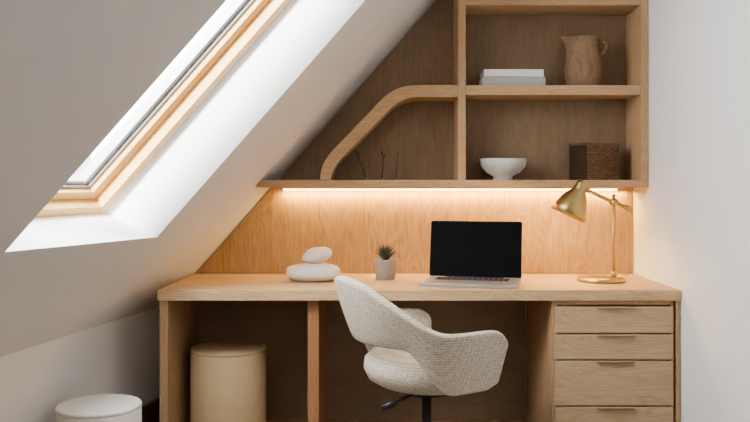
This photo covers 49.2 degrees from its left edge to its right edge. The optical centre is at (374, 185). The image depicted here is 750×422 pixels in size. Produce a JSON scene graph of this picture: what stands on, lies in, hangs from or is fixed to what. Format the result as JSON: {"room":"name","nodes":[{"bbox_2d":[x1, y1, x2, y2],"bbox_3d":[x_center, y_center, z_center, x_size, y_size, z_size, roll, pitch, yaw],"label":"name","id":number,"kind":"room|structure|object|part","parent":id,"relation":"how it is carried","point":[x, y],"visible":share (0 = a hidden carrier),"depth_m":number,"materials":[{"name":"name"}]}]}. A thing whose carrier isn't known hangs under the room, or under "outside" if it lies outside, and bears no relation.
{"room":"home office","nodes":[
{"label":"home office","id":0,"kind":"room"},
{"bbox_2d":[0,306,159,421],"bbox_3d":[-1.458,0.844,1.180,0.001,0.612,5.364,0,0,11],"label":"wall","id":1,"kind":"structure","parent":0,"point":[120,356],"depth_m":3.06,"materials":[{"name":"paint"}]},
{"bbox_2d":[142,396,159,421],"bbox_3d":[-1.455,1.045,1.150,0.018,0.210,5.306,0,0,11],"label":"baseboard","id":2,"kind":"structure","parent":1,"relation":"attached to","point":[150,411],"depth_m":3.55,"materials":[{"name":"brown wood"}]},
{"bbox_2d":[0,0,435,356],"bbox_3d":[-0.518,-0.531,1.180,1.844,2.138,5.733,0,0,11],"label":"ceiling","id":3,"kind":"structure","parent":0,"point":[71,71],"depth_m":2.31,"materials":[{"name":"paint"}]},
{"bbox_2d":[5,0,364,251],"bbox_3d":[-0.436,-0.447,2.509,1.432,1.263,0.918,0,0,0],"label":"window reveal","id":4,"kind":"structure","parent":3,"relation":"attached to","point":[303,28],"depth_m":2.93,"materials":[{"name":"white paint"}]},
{"bbox_2d":[35,0,290,217],"bbox_3d":[-0.574,-0.513,2.476,1.275,1.237,0.870,0,0,0],"label":"window","id":5,"kind":"structure","parent":4,"relation":"attached to","point":[241,23],"depth_m":2.80,"materials":[{"name":"brown wood"}]},
{"bbox_3d":[-1.074,0.055,2.476,0.106,0.100,0.771,0,0,11],"label":"frame","id":6,"kind":"part","parent":5,"relation":"part of","materials":[{"name":"brown wood"}]},
{"bbox_3d":[-1.061,0.014,2.478,0.065,0.062,0.671,0,0,11],"label":"sash","id":7,"kind":"part","parent":5,"relation":"part of","materials":[{"name":"brown wood"}]},
{"bbox_3d":[-1.052,-0.023,2.481,0.033,0.031,0.583,0,0,11],"label":"glazing rail","id":8,"kind":"part","parent":5,"relation":"part of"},
{"bbox_3d":[-0.540,-0.536,2.780,0.940,1.057,0.032,0,0,0],"label":"glazing rail","id":9,"kind":"part","parent":5,"relation":"part of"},
{"bbox_3d":[-0.517,-0.525,2.830,1.020,1.140,0.056,0,0,0],"label":"sash","id":10,"kind":"part","parent":5,"relation":"part of","materials":[{"name":"brown wood"}]},
{"bbox_2d":[91,0,632,420],"bbox_3d":[-0.009,-0.225,3.802,2.581,2.750,0.096,0,0,0],"label":"wall","id":11,"kind":"structure","parent":0,"point":[226,2],"depth_m":3.75,"materials":[{"name":"white paint"}]},
{"bbox_2d":[197,188,632,272],"bbox_3d":[0.182,0.203,3.744,1.991,0.390,0.012,0,0,0],"label":"backsplash","id":12,"kind":"structure","parent":11,"relation":"attached to","point":[275,236],"depth_m":3.74,"materials":[{"name":"brown wood"}]},
{"bbox_2d":[256,0,647,190],"bbox_3d":[0.332,-0.638,3.640,1.693,1.323,0.220,0,0,0],"label":"wall shelf unit","id":13,"kind":"object","parent":11,"relation":"attached to","point":[426,101],"depth_m":3.74,"materials":[{"name":"brown wood"}]},
{"bbox_2d":[355,149,367,179],"bbox_3d":[-0.059,-0.094,3.620,0.060,0.136,0.020,0,0,0],"label":"stem","id":14,"kind":"object","parent":13,"relation":"on","point":[357,154],"visible":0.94,"depth_m":3.62,"materials":[{"name":"brown plant"}]},
{"bbox_2d":[380,151,385,179],"bbox_3d":[0.033,-0.092,3.619,0.025,0.131,0.020,0,0,30],"label":"stem","id":15,"kind":"object","parent":13,"relation":"on","point":[381,151],"visible":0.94,"depth_m":3.62,"materials":[{"name":"brown plant"}]},
{"bbox_2d":[393,149,399,179],"bbox_3d":[0.096,-0.095,3.620,0.028,0.136,0.020,0,0,0],"label":"stem","id":16,"kind":"object","parent":13,"relation":"on","point":[397,150],"visible":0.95,"depth_m":3.62,"materials":[{"name":"brown plant"}]},
{"bbox_3d":[0.340,0.015,3.714,1.520,0.016,0.024,0,0,0],"label":"led light strip","id":17,"kind":"part","parent":13,"relation":"part of","materials":[{"name":"white plastic"}]},
{"bbox_2d":[283,189,616,190],"bbox_3d":[0.340,0.018,3.714,1.510,0.011,0.020,0,0,0],"label":"diffuser","id":18,"kind":"object","parent":13,"relation":"attached to","point":[283,189],"depth_m":3.70,"materials":[{"name":"white plastic"}]},
{"bbox_2d":[479,158,526,179],"bbox_3d":[0.568,-0.073,3.635,0.208,0.094,0.208,0,0,0],"label":"bowl","id":19,"kind":"object","parent":13,"relation":"on","point":[499,168],"visible":0.95,"depth_m":3.56,"materials":[{"name":"ceramic"}]},
{"bbox_2d":[478,77,544,84],"bbox_3d":[0.603,-0.455,3.630,0.273,0.038,0.161,0,0,0],"label":"book","id":20,"kind":"object","parent":13,"relation":"on","point":[484,80],"visible":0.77,"depth_m":3.55,"materials":[{"name":"paper"}]},
{"bbox_2d":[479,69,543,78],"bbox_3d":[0.601,-0.491,3.626,0.262,0.032,0.154,0,0,0],"label":"book","id":21,"kind":"object","parent":20,"relation":"on","point":[486,72],"visible":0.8,"depth_m":3.55,"materials":[{"name":"paper"}]},
{"bbox_2d":[560,35,608,84],"bbox_3d":[0.926,-0.549,3.638,0.168,0.228,0.162,0,0,42],"label":"pitcher","id":22,"kind":"object","parent":13,"relation":"on","point":[582,61],"visible":0.89,"depth_m":3.58,"materials":[{"name":"ceramic"}]},
{"bbox_3d":[1.010,-0.614,3.640,0.055,0.086,0.021,0,0,0],"label":"handle","id":23,"kind":"part","parent":22,"relation":"part of","materials":[{"name":"ceramic"}]},
{"bbox_2d":[569,142,619,179],"bbox_3d":[0.972,-0.107,3.633,0.182,0.163,0.132,0,0,-24],"label":"storage basket","id":24,"kind":"object","parent":13,"relation":"on","point":[587,160],"visible":0.93,"depth_m":3.58,"materials":[{"name":"wicker"}]},
{"bbox_3d":[1.163,-0.663,3.634,0.033,1.274,0.208,0,0,0],"label":"panel","id":25,"kind":"part","parent":13,"relation":"part of","materials":[{"name":"brown wood"}]},
{"bbox_2d":[374,258,396,279],"bbox_3d":[0.045,0.357,3.520,0.096,0.086,0.096,0,0,0],"label":"pot","id":26,"kind":"object","parent":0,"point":[385,268],"depth_m":3.48,"materials":[{"name":"white ceramic"}]},
{"bbox_2d":[633,0,749,421],"bbox_3d":[1.231,-0.225,1.152,0.100,2.750,5.204,0,0,0],"label":"wall","id":27,"kind":"structure","parent":0,"point":[691,222],"depth_m":2.96,"materials":[{"name":"white paint"}]},
{"bbox_3d":[-0.510,1.175,1.200,3.581,0.050,5.300,0,0,0],"label":"floor","id":28,"kind":"structure","parent":0,"visible":0},
{"bbox_2d":[55,394,141,421],"bbox_3d":[-0.943,0.947,2.800,0.280,0.406,0.280,0,0,0],"label":"stool","id":29,"kind":"object","parent":28,"relation":"on","point":[100,407],"visible":1,"depth_m":2.75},
{"bbox_2d":[190,340,265,421],"bbox_3d":[-0.611,0.911,3.420,0.312,0.478,0.312,0,0,0],"label":"waste bin","id":30,"kind":"object","parent":28,"relation":"on","point":[228,377],"visible":1,"depth_m":3.29,"materials":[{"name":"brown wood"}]},
{"bbox_3d":[-0.611,0.678,3.420,0.312,0.012,0.312,0,0,0],"label":"seat","id":31,"kind":"part","parent":30,"relation":"part of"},
{"bbox_2d":[157,274,680,421],"bbox_3d":[0.171,0.775,3.443,2.017,0.750,0.587,0,0,0],"label":"desk","id":32,"kind":"object","parent":28,"relation":"on","point":[315,371],"visible":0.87,"depth_m":3.72,"materials":[{"name":"brown wood"}]},
{"bbox_3d":[-0.817,0.796,3.442,0.033,0.708,0.555,0,0,0],"label":"panel","id":33,"kind":"part","parent":32,"relation":"part of","materials":[{"name":"brown wood"}]},
{"bbox_2d":[286,262,340,281],"bbox_3d":[-0.259,0.361,3.450,0.232,0.077,0.167,0,0,0],"label":"decorative piece","id":34,"kind":"object","parent":32,"relation":"on","point":[304,272],"visible":0.92,"depth_m":3.38,"materials":[{"name":"white stone"}]},
{"bbox_2d":[302,247,331,263],"bbox_3d":[-0.244,0.292,3.450,0.129,0.071,0.115,0,0,0],"label":"decorative piece","id":35,"kind":"object","parent":34,"relation":"on","point":[316,254],"visible":1,"depth_m":3.41,"materials":[{"name":"white stone"}]},
{"bbox_3d":[-0.240,0.796,3.455,0.044,0.708,0.530,0,0,0],"label":"support panel","id":36,"kind":"part","parent":32,"relation":"part of","materials":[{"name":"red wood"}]},
{"bbox_3d":[-0.059,0.752,3.728,1.483,0.620,0.016,0,0,0],"label":"panel","id":37,"kind":"part","parent":32,"relation":"part of","materials":[{"name":"brown wood"}]},
{"bbox_2d":[374,244,396,279],"bbox_3d":[0.045,0.322,3.519,0.098,0.156,0.101,0,0,0],"label":"potted succulent","id":38,"kind":"object","parent":32,"relation":"on","point":[385,266],"visible":1,"depth_m":3.49,"materials":[{"name":"beige ceramic"}]},
{"bbox_2d":[419,221,521,288],"bbox_3d":[0.398,0.274,3.361,0.390,0.248,0.296,0,0,14],"label":"laptop","id":39,"kind":"object","parent":32,"relation":"on","point":[476,254],"visible":1,"depth_m":3.46,"materials":[{"name":"silver metal"}]},
{"bbox_2d":[550,180,632,283],"bbox_3d":[0.908,0.186,3.430,0.341,0.428,0.198,0,0,0],"label":"desk lamp","id":40,"kind":"object","parent":32,"relation":"on","point":[573,203],"visible":1,"depth_m":3.40,"materials":[{"name":"gold metal"}]},
{"bbox_3d":[0.808,0.064,3.436,0.148,0.183,0.148,0,0,-41],"label":"lamp shade","id":41,"kind":"part","parent":40,"relation":"part of","materials":[{"name":"gold metal"}]},
{"bbox_3d":[0.972,0.051,3.442,0.176,0.084,0.008,0,0,0],"label":"arm","id":42,"kind":"part","parent":40,"relation":"part of","materials":[{"name":"gold metal"}]},
{"bbox_3d":[0.972,0.060,3.418,0.176,0.084,0.008,0,0,0],"label":"arm","id":43,"kind":"part","parent":40,"relation":"part of","materials":[{"name":"gold metal"}]},
{"bbox_3d":[1.000,0.209,3.430,0.014,0.349,0.014,0,0,0],"label":"stem","id":44,"kind":"part","parent":40,"relation":"part of","materials":[{"name":"gold metal"}]},
{"bbox_3d":[1.170,0.796,3.440,0.016,0.708,0.560,0,0,0],"label":"panel","id":45,"kind":"part","parent":32,"relation":"part of","materials":[{"name":"brown wood"}]},
{"bbox_2d":[334,276,507,421],"bbox_3d":[0.165,0.729,2.932,0.620,0.841,0.637,0,0,0],"label":"desk chair","id":46,"kind":"object","parent":28,"relation":"on","point":[404,355],"visible":1,"depth_m":2.70,"materials":[{"name":"white fabric"}]},
{"bbox_3d":[0.204,0.648,2.935,0.489,0.127,0.483,0,0,0],"label":"seat","id":47,"kind":"part","parent":46,"relation":"part of","materials":[{"name":"beige fabric"}]},
{"bbox_3d":[0.111,0.728,2.825,0.106,0.021,0.013,0,0,-42],"label":"height lever","id":48,"kind":"part","parent":46,"relation":"part of","materials":[{"name":"black metal"}]},
{"bbox_3d":[0.185,0.722,2.930,0.180,0.027,0.180,0,0,0],"label":"swivel plate","id":49,"kind":"part","parent":46,"relation":"part of","materials":[{"name":"black metal"}]},
{"bbox_3d":[0.185,0.880,2.930,0.052,0.300,0.052,0,0,0],"label":"gas post","id":50,"kind":"part","parent":46,"relation":"part of","materials":[{"name":"black metal"}]},
{"bbox_2d":[526,301,673,421],"bbox_3d":[0.921,0.796,3.426,0.474,0.709,0.560,0,0,0],"label":"drawer unit","id":51,"kind":"object","parent":28,"relation":"on","point":[587,361],"visible":0.84,"depth_m":3.16,"materials":[{"name":"brown wood"}]},
{"bbox_3d":[0.922,0.969,3.414,0.456,0.231,0.512,0,0,0],"label":"drawer","id":52,"kind":"part","parent":51,"relation":"part of","materials":[{"name":"brown wood"}]},
{"bbox_3d":[0.922,0.761,3.414,0.456,0.172,0.512,0,0,0],"label":"drawer","id":53,"kind":"part","parent":51,"relation":"part of","materials":[{"name":"brown wood"}]},
{"bbox_3d":[0.922,0.621,3.414,0.456,0.096,0.512,0,0,0],"label":"drawer","id":54,"kind":"part","parent":51,"relation":"part of","materials":[{"name":"brown wood"}]},
{"bbox_3d":[0.922,0.516,3.414,0.456,0.101,0.512,0,0,0],"label":"drawer","id":55,"kind":"part","parent":51,"relation":"part of","materials":[{"name":"brown wood"}]},
{"bbox_3d":[0.927,0.859,3.152,0.145,0.003,0.012,0,0,0],"label":"handle","id":56,"kind":"part","parent":51,"relation":"part of","materials":[{"name":"brown wood"}]},
{"bbox_3d":[0.927,0.680,3.152,0.145,0.003,0.012,0,0,0],"label":"handle","id":57,"kind":"part","parent":51,"relation":"part of","materials":[{"name":"brown wood"}]},
{"bbox_3d":[0.927,0.579,3.152,0.145,0.003,0.012,0,0,0],"label":"handle","id":58,"kind":"part","parent":51,"relation":"part of","materials":[{"name":"brown metal"}]},
{"bbox_3d":[0.927,0.471,3.152,0.145,0.003,0.012,0,0,0],"label":"handle","id":59,"kind":"part","parent":51,"relation":"part of","materials":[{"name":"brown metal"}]}
]}

